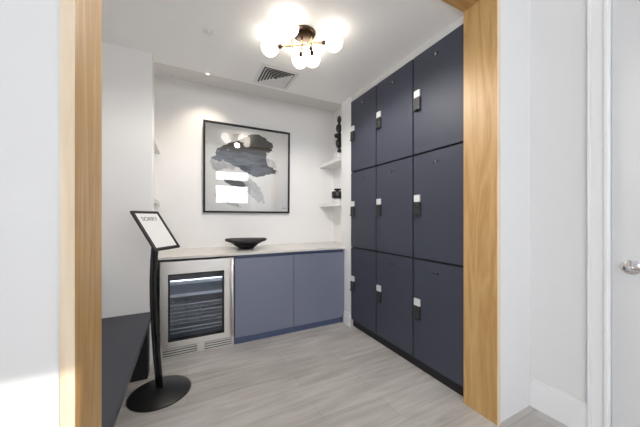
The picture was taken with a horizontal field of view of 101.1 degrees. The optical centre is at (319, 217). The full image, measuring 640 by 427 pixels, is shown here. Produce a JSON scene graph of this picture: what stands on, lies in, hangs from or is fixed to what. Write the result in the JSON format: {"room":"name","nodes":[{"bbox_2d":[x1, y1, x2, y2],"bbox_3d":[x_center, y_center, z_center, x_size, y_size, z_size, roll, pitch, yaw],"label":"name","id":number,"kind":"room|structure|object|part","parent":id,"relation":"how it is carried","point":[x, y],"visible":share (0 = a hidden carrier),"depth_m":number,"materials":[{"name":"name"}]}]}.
{"room":"locker room","nodes":[
{"label":"locker room","id":0,"kind":"room"},
{"bbox_2d":[102,42,153,364],"bbox_3d":[-1.808,-0.077,2.173,0.734,2.684,0.150,0,0,-27],"label":"wall","id":1,"kind":"structure","parent":0,"point":[127,73],"depth_m":2.19,"materials":[{"name":"white paint"}]},
{"bbox_2d":[154,75,333,331],"bbox_3d":[-0.981,-0.165,3.381,3.300,2.860,0.120,0,0,-27],"label":"wall","id":2,"kind":"structure","parent":0,"point":[181,107],"depth_m":3.23,"materials":[{"name":"white paint"}]},
{"bbox_2d":[203,119,289,212],"bbox_3d":[-0.890,-0.606,3.322,1.069,1.083,0.047,0,0,-27],"label":"framed painting","id":3,"kind":"object","parent":2,"relation":"attached to","point":[246,169],"visible":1,"depth_m":3.30,"materials":[{"name":"paper"}]},
{"bbox_2d":[154,62,340,111],"bbox_3d":[-0.867,-1.635,3.156,3.300,0.120,0.785,0,0,-27],"label":"ceiling","id":4,"kind":"structure","parent":0,"point":[160,69],"depth_m":3.15,"materials":[{"name":"paint"}]},
{"bbox_2d":[0,0,530,426],"bbox_3d":[-0.575,-0.210,0.894,4.380,2.950,0.216,0,0,-27],"label":"wall","id":5,"kind":"structure","parent":0,"point":[29,29],"depth_m":0.69,"materials":[{"name":"white paint"}]},
{"bbox_2d":[60,0,74,426],"bbox_3d":[-0.681,-0.085,0.710,0.030,2.700,0.002,0,0,-27],"label":"trim","id":6,"kind":"structure","parent":5,"relation":"attached to","point":[67,7],"depth_m":0.71,"materials":[{"name":"brown wood"}]},
{"bbox_2d":[75,0,101,426],"bbox_3d":[-0.738,-0.071,0.825,0.028,2.672,0.252,0,0,-27],"label":"trim","id":7,"kind":"structure","parent":5,"relation":"attached to","point":[88,13],"depth_m":0.82,"materials":[{"name":"brown wood"}]},
{"bbox_2d":[442,0,478,11],"bbox_3d":[0.156,-1.421,1.262,2.018,0.028,0.218,0,0,-27],"label":"trim","id":8,"kind":"structure","parent":5,"relation":"attached to","point":[462,5],"depth_m":1.73,"materials":[{"name":"brown wood"}]},
{"bbox_2d":[464,0,496,424],"bbox_3d":[1.044,-0.071,1.711,0.030,2.672,0.218,0,0,-27],"label":"trim","id":9,"kind":"structure","parent":5,"relation":"attached to","point":[480,20],"depth_m":1.70,"materials":[{"name":"brown wood"}]},
{"bbox_2d":[497,0,500,425],"bbox_3d":[1.095,-0.085,1.612,0.030,2.700,0.004,0,0,-27],"label":"trim","id":10,"kind":"structure","parent":5,"relation":"attached to","point":[498,1],"depth_m":1.61,"materials":[{"name":"brown wood"}]},
{"bbox_2d":[102,0,463,103],"bbox_3d":[-0.318,-1.549,2.069,3.300,0.260,1.650,0,0,-27],"label":"ceiling","id":11,"kind":"structure","parent":0,"point":[377,35],"depth_m":2.03,"materials":[{"name":"paint"}]},
{"bbox_2d":[203,28,212,34],"bbox_3d":[-0.850,-1.411,1.999,0.072,0.016,0.072,0,0,-27],"label":"smoke detector","id":12,"kind":"object","parent":11,"relation":"attached to","point":[208,31],"visible":1,"depth_m":1.99,"materials":[{"name":"white plastic"}]},
{"bbox_2d":[253,63,299,89],"bbox_3d":[-0.448,-1.410,2.656,0.373,0.018,0.375,0,0,-27],"label":"ceiling vent","id":13,"kind":"object","parent":11,"relation":"in","point":[268,75],"visible":1,"depth_m":2.64,"materials":[{"name":"white metal"}]},
{"bbox_2d":[261,15,342,68],"bbox_3d":[-0.151,-1.339,2.036,0.547,0.160,0.451,0,0,-27],"label":"ceiling light","id":14,"kind":"object","parent":11,"relation":"attached to","point":[289,27],"visible":1,"depth_m":1.99,"materials":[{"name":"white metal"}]},
{"bbox_3d":[-0.388,-1.325,2.045,0.132,0.132,0.132,0,0,-27],"label":"globe","id":15,"kind":"part","parent":14,"relation":"part of","materials":[{"name":"beige glass"}]},
{"bbox_3d":[-0.219,-1.347,1.858,0.140,0.140,0.140,0,0,-27],"label":"globe","id":16,"kind":"part","parent":14,"relation":"part of","materials":[{"name":"beige glass"}]},
{"bbox_3d":[-0.215,-1.325,2.026,0.225,0.011,0.011,0,0,6],"label":"arm","id":17,"kind":"part","parent":14,"relation":"part of","materials":[{"name":"gold metal"}]},
{"bbox_3d":[-0.168,-1.325,2.207,0.132,0.132,0.132,0,0,-27],"label":"globe","id":18,"kind":"part","parent":14,"relation":"part of","materials":[{"name":"beige glass"}]},
{"bbox_3d":[-0.064,-1.325,2.192,0.132,0.132,0.132,0,0,-27],"label":"globe","id":19,"kind":"part","parent":14,"relation":"part of","materials":[{"name":"beige glass"}]},
{"bbox_3d":[0.106,-1.325,1.987,0.132,0.132,0.132,0,0,-27],"label":"globe","id":20,"kind":"part","parent":14,"relation":"part of","materials":[{"name":"beige glass"}]},
{"bbox_2d":[352,15,463,100],"bbox_3d":[0.906,-1.389,2.562,0.472,0.059,1.425,0,0,-27],"label":"trim","id":21,"kind":"structure","parent":11,"relation":"attached to","point":[460,21],"depth_m":2.24,"materials":[{"name":"white paint"}]},
{"bbox_2d":[334,107,340,242],"bbox_3d":[0.396,-0.165,3.673,0.120,2.860,0.600,0,0,-27],"label":"wall","id":22,"kind":"structure","parent":0,"point":[337,172],"depth_m":3.85,"materials":[{"name":"white paint"}]},
{"bbox_2d":[320,157,340,168],"bbox_3d":[0.230,-0.747,3.606,0.234,0.048,0.569,0,0,-27],"label":"wall shelf","id":23,"kind":"object","parent":22,"relation":"attached to","point":[335,163],"visible":0.71,"depth_m":3.62,"materials":[{"name":"white wood"}]},
{"bbox_2d":[334,116,340,158],"bbox_3d":[0.247,-1.059,3.470,0.129,0.576,0.100,0,0,-27],"label":"sculpture","id":24,"kind":"object","parent":23,"relation":"on","point":[338,127],"visible":0.87,"depth_m":3.44,"materials":[{"name":"black ceramic"}]},
{"bbox_2d":[320,201,340,206],"bbox_3d":[0.230,-0.184,3.606,0.234,0.050,0.569,0,0,-27],"label":"wall shelf","id":25,"kind":"object","parent":22,"relation":"attached to","point":[331,204],"visible":0.71,"depth_m":3.55,"materials":[{"name":"white wood"}]},
{"bbox_2d":[332,188,340,201],"bbox_3d":[0.235,-0.301,3.525,0.156,0.184,0.156,0,0,-27],"label":"jar","id":26,"kind":"object","parent":25,"relation":"on","point":[336,194],"visible":0.75,"depth_m":3.46,"materials":[{"name":"black ceramic"}]},
{"bbox_3d":[0.235,-0.237,3.525,0.148,0.056,0.148,0,0,-27],"label":"dish","id":27,"kind":"part","parent":26,"relation":"part of","materials":[{"name":"white ceramic"}]},
{"bbox_2d":[114,321,567,426],"bbox_3d":[-0.045,1.315,0.089,4.800,0.100,7.000,0,0,-27],"label":"floor","id":28,"kind":"structure","parent":0,"point":[337,374],"depth_m":1.93,"materials":[{"name":"grey wood"}]},
{"bbox_2d":[102,312,149,426],"bbox_3d":[-1.392,1.035,1.468,0.636,0.460,1.476,0,0,-27],"label":"bench","id":29,"kind":"object","parent":28,"relation":"on","point":[125,338],"visible":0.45,"depth_m":1.62,"materials":[{"name":"stone"}]},
{"bbox_3d":[-1.617,1.055,2.007,0.525,0.420,0.120,0,0,-27],"label":"leg","id":30,"kind":"part","parent":29,"relation":"part of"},
{"bbox_2d":[126,211,190,411],"bbox_3d":[-1.155,0.607,1.909,0.400,1.317,0.400,0,0,10],"label":"sign stand","id":31,"kind":"object","parent":28,"relation":"on","point":[161,392],"visible":1,"depth_m":1.92,"materials":[{"name":"black metal"}]},
{"bbox_3d":[-1.219,0.091,1.960,0.208,0.285,0.250,0,0,9],"label":"sign frame","id":32,"kind":"part","parent":31,"relation":"part of","materials":[{"name":"black metal"}]},
{"bbox_2d":[160,256,233,359],"bbox_3d":[-1.251,0.828,2.702,0.635,0.870,0.648,0,0,-27],"label":"beverage fridge","id":33,"kind":"object","parent":28,"relation":"on","point":[197,294],"visible":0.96,"depth_m":2.55,"materials":[{"name":"metal"}]},
{"bbox_2d":[170,307,221,333],"bbox_3d":[-1.269,1.047,2.737,0.591,0.042,0.469,0,0,-27],"label":"shelf","id":34,"kind":"object","parent":33,"relation":"attached to","point":[215,322],"depth_m":2.57,"materials":[{"name":"metal"}]},
{"bbox_2d":[170,301,221,324],"bbox_3d":[-1.269,0.967,2.737,0.591,0.042,0.469,0,0,-27],"label":"shelf","id":35,"kind":"object","parent":33,"relation":"attached to","point":[215,314],"depth_m":2.57,"materials":[{"name":"metal"}]},
{"bbox_2d":[170,294,221,317],"bbox_3d":[-1.269,0.897,2.737,0.591,0.042,0.469,0,0,-27],"label":"shelf","id":36,"kind":"object","parent":33,"relation":"attached to","point":[215,307],"depth_m":2.58,"materials":[{"name":"metal"}]},
{"bbox_2d":[170,292,221,309],"bbox_3d":[-1.269,0.827,2.737,0.591,0.042,0.469,0,0,-27],"label":"shelf","id":37,"kind":"object","parent":33,"relation":"attached to","point":[215,300],"depth_m":2.56,"materials":[{"name":"metal"}]},
{"bbox_2d":[170,280,221,297],"bbox_3d":[-1.269,0.722,2.737,0.591,0.028,0.469,0,0,-27],"label":"shelf","id":38,"kind":"object","parent":33,"relation":"attached to","point":[181,290],"depth_m":2.70,"materials":[{"name":"silver metal"}]},
{"bbox_2d":[170,276,221,285],"bbox_3d":[-1.269,0.607,2.737,0.591,0.028,0.469,0,0,-27],"label":"shelf","id":39,"kind":"object","parent":33,"relation":"attached to","point":[212,278],"depth_m":2.54,"materials":[{"name":"silver metal"}]},
{"bbox_3d":[-1.188,0.549,2.544,0.465,0.052,0.080,0,0,-27],"label":"control panel","id":40,"kind":"part","parent":33,"relation":"part of","materials":[{"name":"silver metal"}]},
{"bbox_3d":[-0.859,0.768,2.569,0.025,0.743,0.058,0,0,-27],"label":"handle","id":41,"kind":"part","parent":33,"relation":"part of","materials":[{"name":"metal"}]},
{"bbox_2d":[233,252,293,337],"bbox_3d":[-0.717,0.787,3.058,0.626,0.824,0.654,0,0,-27],"label":"base cabinet","id":42,"kind":"object","parent":28,"relation":"on","point":[263,283],"visible":0.94,"depth_m":2.76,"materials":[{"name":"blue laminate"}]},
{"bbox_2d":[158,242,344,259],"bbox_3d":[-0.753,0.361,3.041,2.500,0.023,0.692,0,0,-27],"label":"countertop","id":43,"kind":"structure","parent":42,"relation":"on","point":[170,254],"depth_m":2.84,"materials":[{"name":"stone"}]},
{"bbox_2d":[225,237,266,248],"bbox_3d":[-0.846,0.292,3.018,0.464,0.115,0.464,0,0,-27],"label":"bowl","id":44,"kind":"object","parent":43,"relation":"on","point":[241,243],"visible":1,"depth_m":2.92,"materials":[{"name":"black ceramic"}]},
{"bbox_2d":[234,317,341,343],"bbox_3d":[-0.295,1.233,2.929,1.264,0.064,0.018,0,0,-27],"label":"toe kick","id":45,"kind":"object","parent":28,"relation":"on","point":[335,320],"visible":0.93,"depth_m":2.88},
{"bbox_2d":[293,249,343,325],"bbox_3d":[-0.143,0.787,3.348,0.655,0.824,0.654,0,0,-27],"label":"base cabinet","id":46,"kind":"object","parent":28,"relation":"on","point":[318,275],"visible":0.76,"depth_m":3.05,"materials":[{"name":"blue laminate"}]},
{"bbox_2d":[350,247,377,333],"bbox_3d":[0.643,0.759,2.962,0.480,0.841,0.459,0,0,-27],"label":"locker","id":47,"kind":"object","parent":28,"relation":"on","point":[363,282],"visible":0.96,"depth_m":2.84,"materials":[{"name":"laminate"}]},
{"bbox_2d":[350,166,376,250],"bbox_3d":[0.643,-0.095,2.962,0.480,0.864,0.459,0,0,-27],"label":"locker","id":48,"kind":"object","parent":47,"relation":"on","point":[364,182],"visible":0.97,"depth_m":2.84,"materials":[{"name":"laminate"}]},
{"bbox_2d":[350,85,377,172],"bbox_3d":[0.643,-0.943,2.962,0.480,0.827,0.459,0,0,-27],"label":"locker","id":49,"kind":"object","parent":48,"relation":"on","point":[363,134],"visible":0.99,"depth_m":2.84,"materials":[{"name":"laminate"}]},
{"bbox_2d":[375,251,414,355],"bbox_3d":[0.857,0.759,2.539,0.480,0.841,0.486,0,0,-27],"label":"locker","id":50,"kind":"object","parent":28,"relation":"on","point":[395,273],"visible":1,"depth_m":2.41,"materials":[{"name":"laminate"}]},
{"bbox_3d":[0.583,0.696,2.615,0.015,0.058,0.060,0,0,-27],"label":"lock plate","id":51,"kind":"part","parent":50,"relation":"part of","materials":[{"name":"silver metal"}]},
{"bbox_2d":[375,156,414,257],"bbox_3d":[0.857,-0.095,2.539,0.480,0.864,0.486,0,0,-27],"label":"locker","id":52,"kind":"object","parent":50,"relation":"on","point":[395,180],"visible":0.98,"depth_m":2.41,"materials":[{"name":"laminate"}]},
{"bbox_3d":[0.583,-0.162,2.615,0.015,0.058,0.060,0,0,-27],"label":"lock plate","id":53,"kind":"part","parent":52,"relation":"part of","materials":[{"name":"silver metal"}]},
{"bbox_2d":[375,59,414,165],"bbox_3d":[0.857,-0.943,2.539,0.480,0.827,0.486,0,0,-27],"label":"locker","id":54,"kind":"object","parent":52,"relation":"on","point":[394,127],"visible":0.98,"depth_m":2.41,"materials":[{"name":"laminate"}]},
{"bbox_2d":[353,320,463,396],"bbox_3d":[0.891,1.225,2.554,0.405,0.080,1.418,0,0,-27],"label":"plinth","id":55,"kind":"object","parent":28,"relation":"on","point":[438,376],"visible":0.14,"depth_m":2.25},
{"bbox_2d":[413,258,463,386],"bbox_3d":[1.072,0.759,2.114,0.480,0.841,0.462,0,0,-27],"label":"locker","id":56,"kind":"object","parent":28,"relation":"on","point":[438,307],"visible":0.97,"depth_m":1.98,"materials":[{"name":"laminate"}]},
{"bbox_3d":[0.804,0.696,2.180,0.015,0.058,0.060,0,0,-27],"label":"lock plate","id":57,"kind":"part","parent":56,"relation":"part of","materials":[{"name":"silver metal"}]},
{"bbox_2d":[413,143,463,265],"bbox_3d":[1.072,-0.095,2.114,0.480,0.864,0.462,0,0,-27],"label":"locker","id":58,"kind":"object","parent":56,"relation":"on","point":[438,204],"visible":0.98,"depth_m":1.98,"materials":[{"name":"laminate"}]},
{"bbox_3d":[0.804,-0.162,2.180,0.015,0.058,0.060,0,0,-27],"label":"lock plate","id":59,"kind":"part","parent":58,"relation":"part of","materials":[{"name":"silver metal"}]},
{"bbox_2d":[413,23,463,155],"bbox_3d":[1.072,-0.943,2.114,0.480,0.827,0.462,0,0,-27],"label":"locker","id":60,"kind":"object","parent":58,"relation":"on","point":[438,101],"visible":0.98,"depth_m":1.98,"materials":[{"name":"laminate"}]},
{"bbox_3d":[0.804,-1.026,2.180,0.015,0.058,0.060,0,0,-27],"label":"lock plate","id":61,"kind":"part","parent":60,"relation":"part of","materials":[{"name":"silver metal"}]},
{"bbox_2d":[341,97,352,325],"bbox_3d":[0.530,-0.077,3.288,0.488,2.684,0.210,0,0,-27],"label":"wall pillar","id":62,"kind":"structure","parent":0,"point":[346,172],"depth_m":3.17,"materials":[{"name":"white paint"}]},
{"bbox_2d":[343,311,351,326],"bbox_3d":[0.329,1.195,3.122,0.040,0.140,0.132,0,0,-27],"label":"baseboard","id":63,"kind":"structure","parent":62,"relation":"attached to","point":[347,320],"depth_m":3.09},
{"bbox_2d":[531,0,586,401],"bbox_3d":[2.414,-0.210,-0.032,0.120,2.950,4.565,0,0,-27],"label":"wall","id":64,"kind":"structure","parent":0,"point":[558,27],"depth_m":1.65,"materials":[{"name":"white paint"}]},
{"bbox_2d":[530,377,586,426],"bbox_3d":[1.486,1.170,1.651,0.018,0.190,0.287,0,0,-27],"label":"baseboard","id":65,"kind":"structure","parent":64,"relation":"attached to","point":[571,411],"depth_m":1.64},
{"bbox_2d":[587,0,611,426],"bbox_3d":[1.816,-0.092,1.041,0.080,2.715,1.100,0,0,-27],"label":"trim","id":66,"kind":"structure","parent":64,"relation":"attached to","point":[599,12],"depth_m":1.48,"materials":[{"name":"white paint"}]},
{"bbox_2d":[612,0,639,426],"bbox_3d":[1.797,-0.041,1.036,0.102,2.596,0.908,0,0,-27],"label":"door","id":67,"kind":"structure","parent":64,"relation":"in","point":[625,13],"depth_m":1.40,"materials":[{"name":"white paint"}]},
{"bbox_3d":[1.623,0.260,1.335,0.062,0.076,0.151,0,0,-27],"label":"handle","id":68,"kind":"part","parent":67,"relation":"part of","materials":[{"name":"silver metal"}]},
{"bbox_3d":[-1.950,-0.165,2.505,0.120,2.860,0.570,0,0,-27],"label":"wall","id":69,"kind":"structure","parent":0,"visible":0},
{"bbox_2d":[154,137,159,153],"bbox_3d":[-1.769,-0.727,2.601,0.287,0.037,0.559,0,0,-27],"label":"wall shelf","id":70,"kind":"object","parent":69,"relation":"attached to","point":[156,147],"visible":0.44,"depth_m":2.68,"materials":[{"name":"white"}]}
]}

